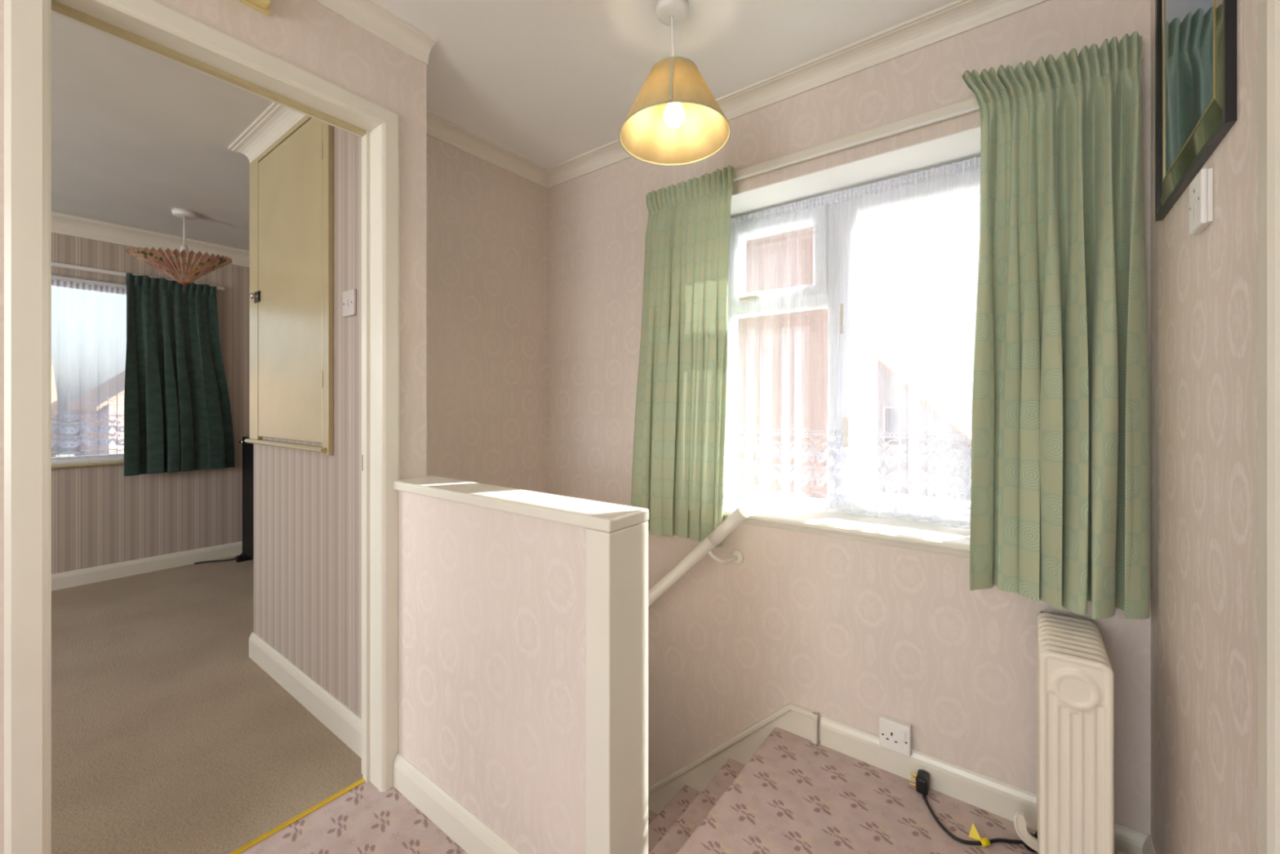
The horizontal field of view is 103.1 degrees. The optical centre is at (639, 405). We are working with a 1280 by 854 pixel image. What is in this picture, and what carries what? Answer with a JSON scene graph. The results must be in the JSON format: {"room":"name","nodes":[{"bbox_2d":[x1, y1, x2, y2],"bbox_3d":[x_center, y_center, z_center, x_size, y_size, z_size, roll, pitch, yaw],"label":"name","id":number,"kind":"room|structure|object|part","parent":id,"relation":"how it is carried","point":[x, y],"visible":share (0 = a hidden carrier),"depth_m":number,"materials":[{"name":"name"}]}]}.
{"room":"stair landing","nodes":[
{"label":"stair landing","id":0,"kind":"room"},
{"bbox_2d":[51,232,249,573],"bbox_3d":[-4.197,-0.014,2.683,0.240,2.338,3.800,0,0,37],"label":"wall","id":1,"kind":"structure","parent":0,"point":[100,515],"depth_m":3.51,"materials":[{"name":"paper"}]},
{"bbox_2d":[51,275,126,468],"bbox_3d":[-4.089,-0.218,2.752,0.228,1.224,2.140,0,0,37],"label":"window","id":2,"kind":"structure","parent":1,"relation":"in","point":[57,462],"depth_m":3.34,"materials":[{"name":"white plastic"}]},
{"bbox_3d":[-4.061,0.383,2.731,0.158,0.022,2.140,0,0,37],"label":"sill","id":3,"kind":"part","parent":2,"relation":"part of","materials":[{"name":"white wood"}]},
{"bbox_2d":[51,279,126,456],"bbox_3d":[-4.092,-0.229,2.754,0.037,1.150,2.034,0,0,37],"label":"curtain","id":4,"kind":"object","parent":2,"relation":"hanging from","point":[107,336],"visible":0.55,"depth_m":3.35,"materials":[{"name":"fabric"}]},
{"bbox_2d":[51,262,224,290],"bbox_3d":[-3.954,-0.879,2.787,0.022,0.024,2.660,0,0,37],"label":"rail","id":5,"kind":"object","parent":1,"relation":"attached to","point":[53,264],"visible":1,"depth_m":3.31,"materials":[{"name":"white plastic"}]},
{"bbox_2d":[123,272,235,475],"bbox_3d":[-3.250,-0.207,3.611,0.066,1.354,0.603,0,0,37],"label":"curtain","id":6,"kind":"object","parent":5,"relation":"hanging from","point":[178,415],"visible":1,"depth_m":3.57,"materials":[{"name":"green fabric"}]},
{"bbox_2d":[51,541,242,591],"bbox_3d":[-4.124,1.105,2.565,0.018,0.100,3.700,0,0,37],"label":"baseboard","id":7,"kind":"structure","parent":1,"relation":"attached to","point":[68,579],"depth_m":3.48,"materials":[{"name":"beige paint"}]},
{"bbox_2d":[51,211,249,267],"bbox_3d":[-4.090,-1.131,2.539,0.105,0.105,3.700,0,0,37],"label":"trim","id":8,"kind":"structure","parent":1,"relation":"attached to","point":[61,224],"depth_m":3.43,"materials":[{"name":"paint"}]},
{"bbox_2d":[0,0,426,853],"bbox_3d":[-1.702,-0.001,0.407,0.117,2.312,3.191,0,0,37],"label":"wall","id":9,"kind":"structure","parent":0,"point":[304,34],"depth_m":1.46,"materials":[{"name":"paper"}]},
{"bbox_2d":[4,0,399,853],"bbox_3d":[-1.016,0.130,1.295,0.135,2.050,0.759,0,0,37],"label":"door frame","id":10,"kind":"structure","parent":9,"relation":"in","point":[152,26],"depth_m":1.00,"materials":[{"name":"beige paint"}]},
{"bbox_3d":[-1.181,0.130,0.981,0.018,2.050,0.058,0,0,37],"label":"architrave","id":11,"kind":"part","parent":10,"relation":"part of","materials":[{"name":"beige paint"}]},
{"bbox_3d":[-0.970,-0.866,1.260,0.018,0.058,0.759,0,0,37],"label":"architrave","id":12,"kind":"part","parent":10,"relation":"part of","materials":[{"name":"beige paint"}]},
{"bbox_3d":[-0.758,0.130,1.539,0.018,2.050,0.058,0,0,37],"label":"architrave","id":13,"kind":"part","parent":10,"relation":"part of","materials":[{"name":"beige paint"}]},
{"bbox_2d":[238,0,271,16],"bbox_3d":[-0.997,-1.046,1.202,0.045,0.102,0.214,0,0,37],"label":"door chime","id":14,"kind":"object","parent":9,"relation":"attached to","point":[262,6],"visible":1,"depth_m":1.27,"materials":[{"name":"plastic"}]},
{"bbox_2d":[311,0,436,65],"bbox_3d":[-1.632,-1.128,0.354,0.058,0.058,3.191,0,0,37],"label":"trim","id":15,"kind":"structure","parent":9,"relation":"attached to","point":[369,15],"depth_m":1.51,"materials":[{"name":"paint"}]},
{"bbox_2d":[253,126,648,853],"bbox_3d":[-0.886,0.676,1.732,2.176,3.718,0.139,0,0,37],"label":"wall","id":16,"kind":"structure","parent":0,"point":[523,614],"depth_m":1.31,"materials":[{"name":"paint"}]},
{"bbox_2d":[227,102,305,163],"bbox_3d":[-1.368,-1.145,1.982,1.257,0.076,0.076,0,0,37],"label":"trim","id":17,"kind":"structure","parent":16,"relation":"attached to","point":[276,120],"depth_m":2.14,"materials":[{"name":"paint"}]},
{"bbox_2d":[244,115,333,455],"bbox_3d":[-1.457,-0.464,2.066,0.850,1.287,0.050,0,0,37],"label":"upper cabinet","id":18,"kind":"object","parent":16,"relation":"attached to","point":[291,180],"visible":0.91,"depth_m":2.01,"materials":[{"name":"beige wood"}]},
{"bbox_3d":[-1.697,-0.480,2.238,0.028,0.028,0.034,0,0,37],"label":"catch knob","id":19,"kind":"part","parent":18,"relation":"part of","materials":[{"name":"silver metal"}]},
{"bbox_3d":[-1.702,-0.481,2.258,0.062,0.048,0.007,0,0,37],"label":"catch plate","id":20,"kind":"part","parent":18,"relation":"part of","materials":[{"name":"metal"}]},
{"bbox_3d":[-1.423,-1.097,2.060,0.687,0.021,0.018,0,0,37],"label":"frame rail","id":21,"kind":"part","parent":18,"relation":"part of","materials":[{"name":"beige wood"}]},
{"bbox_3d":[-1.423,-0.470,2.060,0.680,1.218,0.016,0,0,37],"label":"door","id":22,"kind":"part","parent":18,"relation":"part of","materials":[{"name":"beige wood"}]},
{"bbox_2d":[248,631,361,758],"bbox_3d":[-1.321,1.101,1.983,1.181,0.108,0.018,0,0,37],"label":"baseboard","id":23,"kind":"structure","parent":16,"relation":"attached to","point":[344,722],"depth_m":1.92,"materials":[{"name":"beige paint"}]},
{"bbox_2d":[342,288,355,317],"bbox_3d":[-0.998,-0.349,1.742,0.088,0.088,0.012,0,0,37],"label":"switch plate","id":24,"kind":"object","parent":16,"relation":"attached to","point":[348,297],"visible":1,"depth_m":1.73,"materials":[{"name":"plastic"}]},
{"bbox_3d":[-0.047,0.886,1.095,0.066,1.257,0.134,0,0,37],"label":"newel post","id":25,"kind":"part","parent":16,"relation":"part of","materials":[{"name":"beige paint"}]},
{"bbox_2d":[426,134,546,493],"bbox_3d":[-0.775,0.749,2.256,0.100,3.812,0.875,0,0,37],"label":"wall","id":26,"kind":"structure","parent":0,"point":[486,223],"depth_m":2.27,"materials":[{"name":"paper"}]},
{"bbox_2d":[426,110,546,188],"bbox_3d":[-0.710,-1.126,2.207,0.062,0.062,0.875,0,0,37],"label":"trim","id":27,"kind":"structure","parent":26,"relation":"attached to","point":[437,127],"depth_m":2.23,"materials":[{"name":"paint"}]},
{"bbox_2d":[51,0,956,250],"bbox_3d":[-2.001,-1.220,1.183,5.312,0.126,4.266,0,0,37],"label":"ceiling","id":28,"kind":"structure","parent":0,"point":[550,83],"depth_m":1.85,"materials":[{"name":"paint"}]},
{"bbox_2d":[125,208,232,284],"bbox_3d":[-2.788,-0.960,3.090,0.480,0.445,0.480,0,0,37],"label":"pendant lamp","id":29,"kind":"object","parent":28,"relation":"hanging from","point":[184,267],"visible":1,"depth_m":3.02,"materials":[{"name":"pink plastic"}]},
{"bbox_3d":[-2.788,-0.845,3.090,0.480,0.200,0.480,0,0,37],"label":"lamp shade","id":30,"kind":"part","parent":29,"relation":"part of","materials":[{"name":"paper"}]},
{"bbox_2d":[618,0,731,166],"bbox_3d":[0.100,-0.961,1.465,0.321,0.393,0.321,0,0,37],"label":"pendant lamp","id":31,"kind":"object","parent":28,"relation":"hanging from","point":[675,119],"visible":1,"depth_m":1.52,"materials":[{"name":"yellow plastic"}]},
{"bbox_3d":[0.100,-0.863,1.465,0.320,0.196,0.320,0,0,37],"label":"lampshade","id":32,"kind":"part","parent":31,"relation":"part of","materials":[{"name":"beige fabric"}]},
{"bbox_2d":[51,555,1037,853],"bbox_3d":[-1.993,1.235,1.177,5.292,0.160,4.066,0,0,37],"label":"floor","id":33,"kind":"structure","parent":0,"point":[167,737],"depth_m":1.60,"materials":[{"name":"beige carpet"}]},
{"bbox_2d":[194,436,253,564],"bbox_3d":[-2.647,0.696,3.464,1.206,0.918,0.361,0,0,37],"label":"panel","id":34,"kind":"object","parent":33,"relation":"on","point":[247,553],"visible":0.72,"depth_m":3.71,"materials":[{"name":"black metal"}]},
{"bbox_3d":[-2.526,0.673,3.500,1.055,0.873,0.078,0,0,37],"label":"panel","id":35,"kind":"part","parent":34,"relation":"part of","materials":[{"name":"black"}]},
{"bbox_2d":[228,777,364,853],"bbox_3d":[-1.038,1.152,1.312,0.016,0.006,0.647,0,0,37],"label":"threshold strip","id":36,"kind":"object","parent":33,"relation":"on","point":[350,787],"visible":1,"depth_m":1.41,"materials":[{"name":"gold metal"}]},
{"bbox_2d":[909,611,1125,853],"bbox_3d":[0.928,0.850,1.290,0.477,0.614,0.312,0,0,37],"label":"heater","id":37,"kind":"object","parent":33,"relation":"on","point":[1075,675],"visible":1,"depth_m":1.11,"materials":[{"name":"beige metal"}]},
{"bbox_2d":[546,0,1150,835],"bbox_3d":[0.487,0.749,2.035,2.378,3.812,0.300,0,0,37],"label":"wall","id":38,"kind":"structure","parent":0,"point":[852,633],"depth_m":1.74,"materials":[{"name":"paper"}]},
{"bbox_2d":[546,0,1050,189],"bbox_3d":[0.378,-1.126,1.891,2.178,0.062,0.062,0,0,37],"label":"trim","id":39,"kind":"structure","parent":38,"relation":"attached to","point":[957,17],"depth_m":1.67,"materials":[{"name":"paint"}]},
{"bbox_2d":[648,126,980,606],"bbox_3d":[0.445,0.277,1.957,1.957,2.170,0.434,0,0,37],"label":"window","id":40,"kind":"structure","parent":38,"relation":"in","point":[934,531],"depth_m":1.87,"materials":[{"name":"white plastic"}]},
{"bbox_3d":[-0.086,0.918,2.118,0.916,0.887,0.045,0,0,37],"label":"rail","id":41,"kind":"part","parent":40,"relation":"part of","materials":[{"name":"white wood"}]},
{"bbox_3d":[-0.005,0.859,2.123,1.039,1.006,0.156,0,0,37],"label":"stair handrail","id":42,"kind":"part","parent":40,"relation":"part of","materials":[{"name":"white wood"}]},
{"bbox_3d":[0.451,-0.440,2.099,0.080,0.018,0.024,0,0,37],"label":"sash handle","id":43,"kind":"part","parent":40,"relation":"part of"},
{"bbox_3d":[0.561,-0.591,2.080,0.410,0.342,0.078,0,0,37],"label":"sash","id":44,"kind":"part","parent":40,"relation":"part of","materials":[{"name":"white plastic"}]},
{"bbox_3d":[0.667,0.436,1.698,1.210,0.018,0.020,0,0,37],"label":"sill mould","id":45,"kind":"part","parent":40,"relation":"part of","materials":[{"name":"beige paint"}]},
{"bbox_3d":[0.733,0.415,1.784,1.290,0.024,0.262,0,0,37],"label":"sill","id":46,"kind":"part","parent":40,"relation":"part of","materials":[{"name":"beige paint"}]},
{"bbox_3d":[0.758,0.100,1.864,0.020,0.110,0.027,0,0,37],"label":"sash handle","id":47,"kind":"part","parent":40,"relation":"part of","materials":[{"name":"white plastic"}]},
{"bbox_2d":[724,156,980,515],"bbox_3d":[0.776,-0.201,1.842,1.126,1.187,0.040,0,0,37],"label":"curtain","id":48,"kind":"object","parent":40,"relation":"hanging from","point":[965,166],"visible":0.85,"depth_m":1.84,"materials":[{"name":"fabric"}]},
{"bbox_3d":[0.998,-0.192,1.749,0.575,1.141,0.078,0,0,37],"label":"casement sash","id":49,"kind":"part","parent":40,"relation":"part of","materials":[{"name":"white plastic"}]},
{"bbox_2d":[879,713,911,756],"bbox_3d":[0.798,1.031,1.588,0.088,0.090,0.037,0,0,37],"label":"wall socket","id":50,"kind":"object","parent":38,"relation":"attached to","point":[895,734],"visible":1,"depth_m":1.58,"materials":[{"name":"white plastic"}]},
{"bbox_2d":[900,730,905,740],"bbox_3d":[0.808,1.014,1.560,0.013,0.025,0.004,0,0,37],"label":"rocker switch","id":51,"kind":"object","parent":50,"relation":"attached to","point":[902,732],"depth_m":1.56,"materials":[{"name":"white plastic"}]},
{"bbox_2d":[733,46,1143,182],"bbox_3d":[0.646,-0.867,1.710,1.502,0.037,0.026,0,0,37],"label":"rail","id":52,"kind":"object","parent":38,"relation":"attached to","point":[971,105],"visible":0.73,"depth_m":1.64,"materials":[{"name":"beige paint"}]},
{"bbox_2d":[631,164,733,547],"bbox_3d":[0.151,-0.185,2.027,0.472,1.424,0.066,0,0,40],"label":"curtain","id":53,"kind":"object","parent":52,"relation":"hanging from","point":[679,437],"visible":1,"depth_m":2.02,"materials":[{"name":"green fabric"}]},
{"bbox_2d":[960,31,1149,619],"bbox_3d":[1.039,-0.207,1.293,0.377,1.408,0.160,0,0,37],"label":"curtain","id":54,"kind":"object","parent":52,"relation":"hanging from","point":[1060,468],"visible":1,"depth_m":1.28,"materials":[{"name":"green fabric"}]},
{"bbox_2d":[820,715,1151,853],"bbox_3d":[0.939,1.110,1.493,0.803,0.090,0.017,0,0,37],"label":"baseboard","id":55,"kind":"structure","parent":38,"relation":"attached to","point":[999,797],"depth_m":1.50,"materials":[{"name":"beige paint"}]},
{"bbox_2d":[1150,0,1257,853],"bbox_3d":[0.075,-0.001,-0.392,0.100,2.312,4.066,0,0,37],"label":"wall","id":56,"kind":"structure","parent":0,"point":[1204,285],"depth_m":0.88,"materials":[{"name":"paper"}]},
{"bbox_2d":[1142,835,1155,853],"bbox_3d":[1.020,1.110,0.950,0.017,0.090,0.786,0,0,37],"label":"baseboard","id":57,"kind":"structure","parent":56,"relation":"attached to","point":[1148,847],"depth_m":1.24,"materials":[{"name":"beige paint"}]},
{"bbox_2d":[1155,0,1236,221],"bbox_3d":[1.023,-0.711,0.949,0.012,0.588,0.506,0,0,37],"label":"wall mirror","id":58,"kind":"object","parent":56,"relation":"attached to","point":[1196,40],"visible":1,"depth_m":0.93,"materials":[{"name":"black wood"}]},
{"bbox_3d":[1.023,-0.711,0.949,0.005,0.448,0.366,0,0,37],"label":"glass","id":59,"kind":"part","parent":58,"relation":"part of","materials":[{"name":"blue mirror"}]},
{"bbox_2d":[1189,168,1213,235],"bbox_3d":[0.963,-0.348,0.873,0.015,0.092,0.080,0,0,37],"label":"wall plate","id":60,"kind":"object","parent":56,"relation":"attached to","point":[1201,188],"visible":1,"depth_m":0.85,"materials":[{"name":"white plastic"}]},
{"bbox_2d":[1257,0,1279,853],"bbox_3d":[0.544,0.130,0.265,0.088,2.050,0.876,0,0,37],"label":"door","id":61,"kind":"structure","parent":56,"relation":"in","point":[1268,11],"depth_m":0.60,"materials":[{"name":"beige paint"}]},
{"bbox_3d":[-0.245,2.595,1.854,1.431,0.120,1.075,0,0,37],"label":"floor","id":62,"kind":"structure","parent":0,"visible":0},
{"bbox_2d":[648,701,818,853],"bbox_3d":[-0.178,1.817,1.804,1.336,1.523,0.873,0,0,37],"label":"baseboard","id":63,"kind":"structure","parent":62,"relation":"on","point":[682,803],"depth_m":1.85,"materials":[{"name":"wood"}]},
{"label":"outside","id":64,"kind":"structure","parent":0,"visible":0},
{"bbox_2d":[56,453,74,457],"bbox_3d":[-1.921,3.955,14.011,100.000,0.200,100.000,0,0,37],"label":"ground","id":65,"kind":"structure","parent":64,"point":[65,455],"depth_m":38.83,"materials":[{"name":"white"}]},
{"bbox_2d":[51,364,62,457],"bbox_3d":[-26.170,1.135,15.968,7.500,5.440,10.100,0,0,37],"label":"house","id":66,"kind":"structure","parent":65,"relation":"on","point":[55,432],"depth_m":17.85,"materials":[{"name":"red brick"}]},
{"bbox_2d":[70,376,124,455],"bbox_3d":[-16.892,0.685,19.096,8.300,6.340,5.700,0,0,37],"label":"house","id":67,"kind":"structure","parent":65,"relation":"on","point":[112,445],"depth_m":15.81,"materials":[{"name":"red brick"}]},
{"bbox_2d":[737,214,877,498],"bbox_3d":[-0.038,-2.065,8.816,7.780,11.840,2.300,0,0,37],"label":"house","id":68,"kind":"structure","parent":65,"relation":"on","point":[808,361],"depth_m":6.25,"materials":[{"name":"red brick"}]},
{"bbox_2d":[877,352,972,501],"bbox_3d":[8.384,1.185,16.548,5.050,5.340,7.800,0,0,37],"label":"house","id":69,"kind":"structure","parent":65,"relation":"on","point":[898,411],"depth_m":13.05,"materials":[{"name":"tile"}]},
{"bbox_3d":[6.520,0.555,13.141,0.340,0.940,0.020,0,0,37],"label":"pane","id":70,"kind":"part","parent":69,"relation":"part of","materials":[{"name":"glass"}]}
]}

